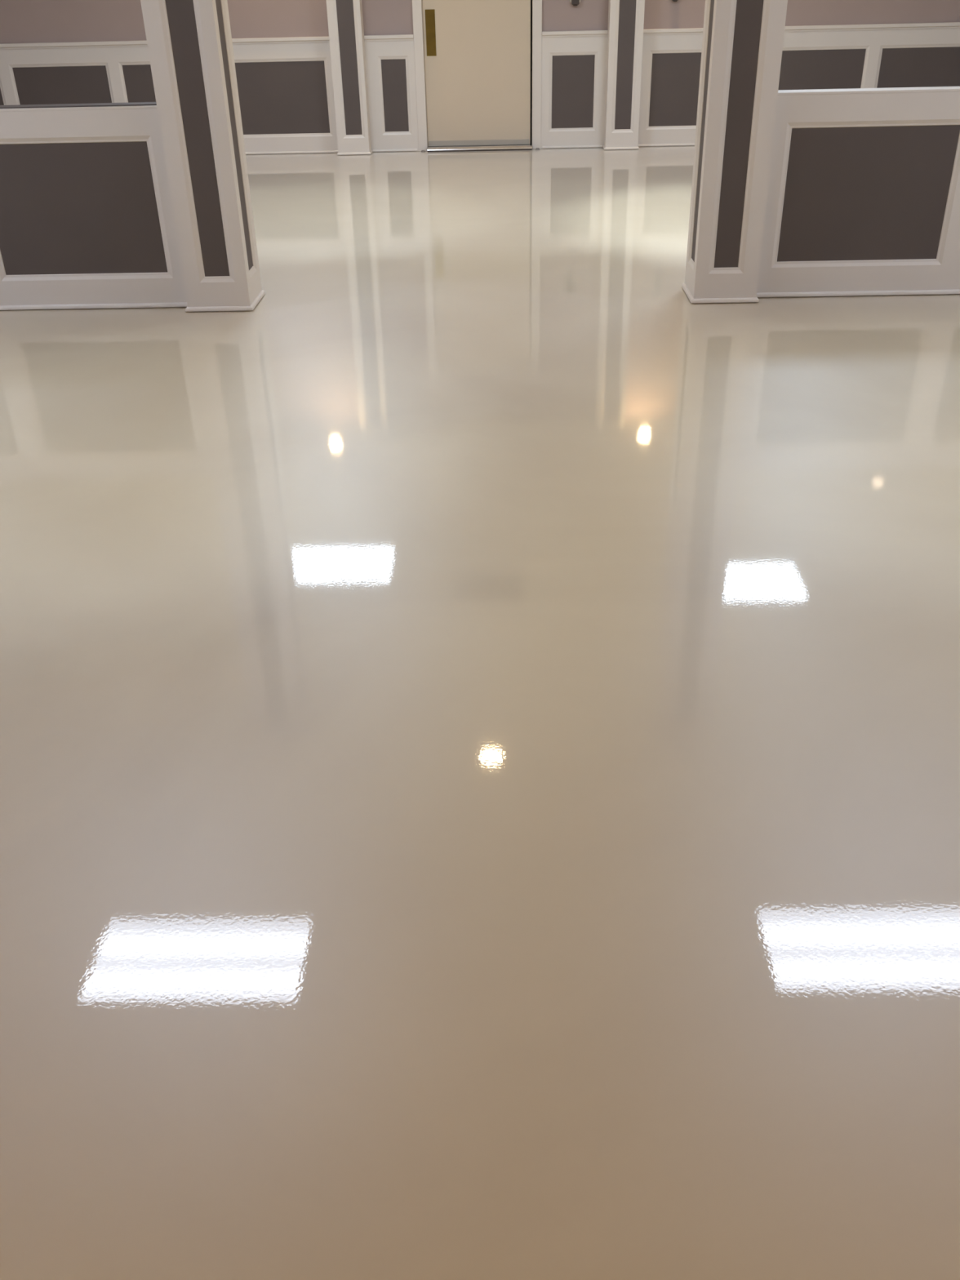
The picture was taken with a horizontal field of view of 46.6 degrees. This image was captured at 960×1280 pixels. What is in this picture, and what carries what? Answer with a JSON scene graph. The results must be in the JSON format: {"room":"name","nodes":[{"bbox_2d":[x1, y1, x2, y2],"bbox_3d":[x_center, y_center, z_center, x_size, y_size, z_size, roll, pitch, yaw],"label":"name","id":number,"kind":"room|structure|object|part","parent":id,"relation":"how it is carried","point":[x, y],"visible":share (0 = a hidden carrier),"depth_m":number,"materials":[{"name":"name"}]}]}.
{"room":"lobby","nodes":[
{"label":"lobby","id":0,"kind":"room"},
{"bbox_2d":[0,146,959,1279],"bbox_3d":[0.100,-0.890,4.468,12.600,0.100,15.171,-1,31,1],"label":"floor","id":1,"kind":"structure","parent":0,"point":[479,691],"depth_m":2.47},
{"bbox_2d":[0,102,187,310],"bbox_3d":[-3.801,-2.173,5.717,4.566,0.966,0.146,-1,31,1],"label":"wall","id":2,"kind":"structure","parent":1,"relation":"on","point":[87,221],"depth_m":5.63,"materials":[{"name":"white paint"}]},
{"bbox_3d":[-2.049,-2.172,5.633,0.850,0.627,0.008,-1,31,1],"label":"panel","id":3,"kind":"part","parent":2,"relation":"part of","materials":[{"name":"paint"}]},
{"bbox_3d":[-3.791,-1.773,5.959,4.566,0.020,0.146,-1,31,1],"label":"shoe molding","id":4,"kind":"part","parent":2,"relation":"part of","materials":[{"name":"white paint"}]},
{"bbox_2d":[140,0,265,311],"bbox_3d":[-1.375,-2.985,5.191,0.351,2.800,0.353,-1,31,1],"label":"pillar","id":5,"kind":"structure","parent":1,"relation":"on","point":[189,43],"depth_m":5.41,"materials":[{"name":"white paint"}]},
{"bbox_3d":[-1.367,-2.934,5.049,0.130,2.512,0.008,-1,31,1],"label":"panel","id":6,"kind":"part","parent":5,"relation":"part of","materials":[{"name":"paint"}]},
{"bbox_3d":[-1.346,-1.800,5.907,0.351,0.020,0.353,-1,31,1],"label":"shoe molding","id":7,"kind":"part","parent":5,"relation":"part of","materials":[{"name":"white paint"}]},
{"bbox_3d":[-1.228,-3.014,5.176,0.008,2.512,0.139,-1,31,1],"label":"panel","id":8,"kind":"part","parent":5,"relation":"part of","materials":[{"name":"paint"}]},
{"bbox_2d":[681,0,787,303],"bbox_3d":[1.227,-3.010,5.128,0.344,2.800,0.353,-1,31,1],"label":"pillar","id":9,"kind":"structure","parent":1,"relation":"on","point":[743,40],"depth_m":5.36,"materials":[{"name":"white paint"}]},
{"bbox_3d":[1.083,-3.034,5.118,0.008,2.512,0.144,-1,31,1],"label":"panel","id":10,"kind":"part","parent":9,"relation":"part of","materials":[{"name":"paint"}]},
{"bbox_3d":[1.255,-1.824,5.844,0.344,0.020,0.353,-1,31,1],"label":"shoe molding","id":11,"kind":"part","parent":9,"relation":"part of","materials":[{"name":"white paint"}]},
{"bbox_3d":[1.217,-2.958,4.987,0.124,2.512,0.008,-1,31,1],"label":"panel","id":12,"kind":"part","parent":9,"relation":"part of","materials":[{"name":"paint"}]},
{"bbox_2d":[756,86,959,297],"bbox_3d":[3.859,-2.242,5.534,4.910,0.960,0.146,-1,31,1],"label":"wall","id":13,"kind":"structure","parent":1,"relation":"on","point":[863,198],"depth_m":5.53,"materials":[{"name":"white paint"}]},
{"bbox_3d":[3.868,-1.844,5.774,4.910,0.020,0.146,-1,31,1],"label":"shoe molding","id":14,"kind":"part","parent":13,"relation":"part of","materials":[{"name":"white paint"}]},
{"bbox_3d":[1.917,-2.209,5.537,0.811,0.627,0.008,-1,31,1],"label":"panel","id":15,"kind":"part","parent":13,"relation":"part of","materials":[{"name":"paint"}]},
{"bbox_2d":[0,0,959,44],"bbox_3d":[0.186,-5.950,10.039,12.400,2.800,0.200,-1,31,1],"label":"wall","id":16,"kind":"structure","parent":0,"point":[21,21],"depth_m":10.11,"materials":[{"name":"paint"}]},
{"bbox_2d":[0,36,337,155],"bbox_3d":[-3.672,-5.074,10.498,4.647,0.984,0.042,-1,31,1],"label":"wainscot","id":17,"kind":"structure","parent":16,"relation":"attached to","point":[285,85],"depth_m":10.41,"materials":[{"name":"white paint"}]},
{"bbox_3d":[-4.937,-5.060,10.547,0.879,0.614,0.008,-1,31,1],"label":"panel","id":18,"kind":"part","parent":17,"relation":"part of","materials":[{"name":"paint"}]},
{"bbox_3d":[-3.908,-5.070,10.522,0.878,0.614,0.008,-1,31,1],"label":"panel","id":19,"kind":"part","parent":17,"relation":"part of","materials":[{"name":"paint"}]},
{"bbox_3d":[-2.879,-5.080,10.497,0.878,0.614,0.008,-1,31,1],"label":"panel","id":20,"kind":"part","parent":17,"relation":"part of","materials":[{"name":"paint"}]},
{"bbox_3d":[-3.682,-5.482,10.252,4.647,0.030,0.042,-1,31,1],"label":"chair rail","id":21,"kind":"part","parent":17,"relation":"part of","materials":[{"name":"white paint"}]},
{"bbox_3d":[-3.681,-5.461,10.259,4.647,0.015,0.008,-1,31,1],"label":"rail molding","id":22,"kind":"part","parent":17,"relation":"part of","materials":[{"name":"white paint"}]},
{"bbox_3d":[-1.861,-5.089,10.473,0.857,0.614,0.008,-1,31,1],"label":"panel","id":23,"kind":"part","parent":17,"relation":"part of","materials":[{"name":"paint"}]},
{"bbox_3d":[-3.662,-4.661,10.740,4.621,0.017,0.011,-1,31,1],"label":"shoe molding","id":24,"kind":"part","parent":17,"relation":"part of","materials":[{"name":"white paint"}]},
{"bbox_2d":[326,0,372,155],"bbox_3d":[-1.219,-5.834,9.902,0.321,2.800,0.200,-1,31,1],"label":"pilaster","id":25,"kind":"object","parent":16,"relation":"attached to","point":[344,17],"visible":1,"depth_m":10.21,"materials":[{"name":"white paint"}]},
{"bbox_3d":[-1.208,-5.821,9.824,0.154,2.512,0.008,-1,31,1],"label":"panel","id":26,"kind":"part","parent":25,"relation":"part of","materials":[{"name":"paint"}]},
{"bbox_3d":[-1.191,-4.636,10.598,0.321,0.018,0.154,-1,31,1],"label":"shoe molding","id":27,"kind":"part","parent":25,"relation":"part of","materials":[{"name":"white paint"}]},
{"bbox_2d":[364,34,418,151],"bbox_3d":[-0.824,-5.101,10.430,0.454,0.984,0.042,-1,31,1],"label":"wainscot","id":28,"kind":"structure","parent":16,"relation":"attached to","point":[389,59],"depth_m":10.43,"materials":[{"name":"white paint"}]},
{"bbox_3d":[-0.833,-5.487,10.190,0.454,0.015,0.008,-1,31,1],"label":"rail molding","id":29,"kind":"part","parent":28,"relation":"part of","materials":[{"name":"white paint"}]},
{"bbox_3d":[-0.833,-5.509,10.183,0.454,0.030,0.042,-1,31,1],"label":"chair rail","id":30,"kind":"part","parent":28,"relation":"part of","materials":[{"name":"white paint"}]},
{"bbox_3d":[-0.814,-4.688,10.671,0.428,0.017,0.011,-1,31,1],"label":"shoe molding","id":31,"kind":"part","parent":28,"relation":"part of","materials":[{"name":"white paint"}]},
{"bbox_3d":[-0.795,-5.099,10.447,0.229,0.614,0.008,-1,31,1],"label":"panel","id":32,"kind":"part","parent":28,"relation":"part of","materials":[{"name":"paint"}]},
{"bbox_2d":[412,0,542,151],"bbox_3d":[-0.023,-5.663,10.158,1.170,2.195,0.300,-1,31,1],"label":"door","id":33,"kind":"structure","parent":16,"relation":"in","point":[473,57],"depth_m":10.35,"materials":[{"name":"white paint"}]},
{"bbox_3d":[-0.450,-5.549,10.188,0.088,0.375,0.004,-1,31,1],"label":"push plate","id":34,"kind":"part","parent":33,"relation":"part of","materials":[{"name":"gold metal"}]},
{"bbox_2d":[541,30,608,148],"bbox_3d":[0.873,-5.117,10.389,0.599,0.984,0.042,-1,31,1],"label":"wainscot","id":35,"kind":"structure","parent":16,"relation":"attached to","point":[574,68],"depth_m":10.39,"materials":[{"name":"white paint"}]},
{"bbox_3d":[0.882,-4.704,10.630,0.573,0.017,0.011,-1,31,1],"label":"shoe molding","id":36,"kind":"part","parent":35,"relation":"part of","materials":[{"name":"white paint"}]},
{"bbox_3d":[0.867,-5.115,10.407,0.393,0.614,0.008,-1,31,1],"label":"panel","id":37,"kind":"part","parent":35,"relation":"part of","materials":[{"name":"paint"}]},
{"bbox_3d":[0.863,-5.503,10.149,0.599,0.015,0.008,-1,31,1],"label":"rail molding","id":38,"kind":"part","parent":35,"relation":"part of","materials":[{"name":"white paint"}]},
{"bbox_3d":[0.863,-5.525,10.142,0.599,0.030,0.042,-1,31,1],"label":"chair rail","id":39,"kind":"part","parent":35,"relation":"part of","materials":[{"name":"white paint"}]},
{"bbox_2d":[569,0,580,5],"bbox_3d":[0.855,-5.792,9.973,0.098,0.206,0.055,-1,31,1],"label":"wall fixture","id":40,"kind":"object","parent":16,"relation":"attached to","point":[575,2],"visible":1,"depth_m":9.99,"materials":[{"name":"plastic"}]},
{"bbox_2d":[602,0,644,150],"bbox_3d":[1.304,-5.857,9.841,0.328,2.800,0.200,-1,31,1],"label":"pilaster","id":41,"kind":"object","parent":16,"relation":"attached to","point":[625,17],"visible":1,"depth_m":10.17,"materials":[{"name":"white paint"}]},
{"bbox_3d":[1.332,-4.659,10.537,0.328,0.018,0.154,-1,31,1],"label":"shoe molding","id":42,"kind":"part","parent":41,"relation":"part of","materials":[{"name":"white paint"}]},
{"bbox_3d":[1.306,-5.845,9.764,0.151,2.512,0.008,-1,31,1],"label":"panel","id":43,"kind":"part","parent":41,"relation":"part of","materials":[{"name":"paint"}]},
{"bbox_2d":[637,22,959,146],"bbox_3d":[3.939,-5.146,10.315,4.925,0.984,0.042,-1,31,1],"label":"wainscot","id":44,"kind":"structure","parent":16,"relation":"attached to","point":[911,55],"depth_m":10.25,"materials":[{"name":"white paint"}]},
{"bbox_3d":[3.949,-4.733,10.556,4.899,0.017,0.011,-1,31,1],"label":"shoe molding","id":45,"kind":"part","parent":44,"relation":"part of","materials":[{"name":"white paint"}]},
{"bbox_3d":[2.038,-5.126,10.378,0.900,0.614,0.008,-1,31,1],"label":"panel","id":46,"kind":"part","parent":44,"relation":"part of","materials":[{"name":"paint"}]},
{"bbox_3d":[3.930,-5.532,10.075,4.925,0.015,0.008,-1,31,1],"label":"rail molding","id":47,"kind":"part","parent":44,"relation":"part of","materials":[{"name":"white paint"}]},
{"bbox_3d":[3.930,-5.554,10.068,4.925,0.030,0.042,-1,31,1],"label":"chair rail","id":48,"kind":"part","parent":44,"relation":"part of","materials":[{"name":"white paint"}]},
{"bbox_3d":[3.085,-5.136,10.353,0.900,0.614,0.008,-1,31,1],"label":"panel","id":49,"kind":"part","parent":44,"relation":"part of","materials":[{"name":"paint"}]},
{"bbox_3d":[4.132,-5.145,10.328,0.900,0.614,0.008,-1,31,1],"label":"panel","id":50,"kind":"part","parent":44,"relation":"part of","materials":[{"name":"paint"}]}
]}

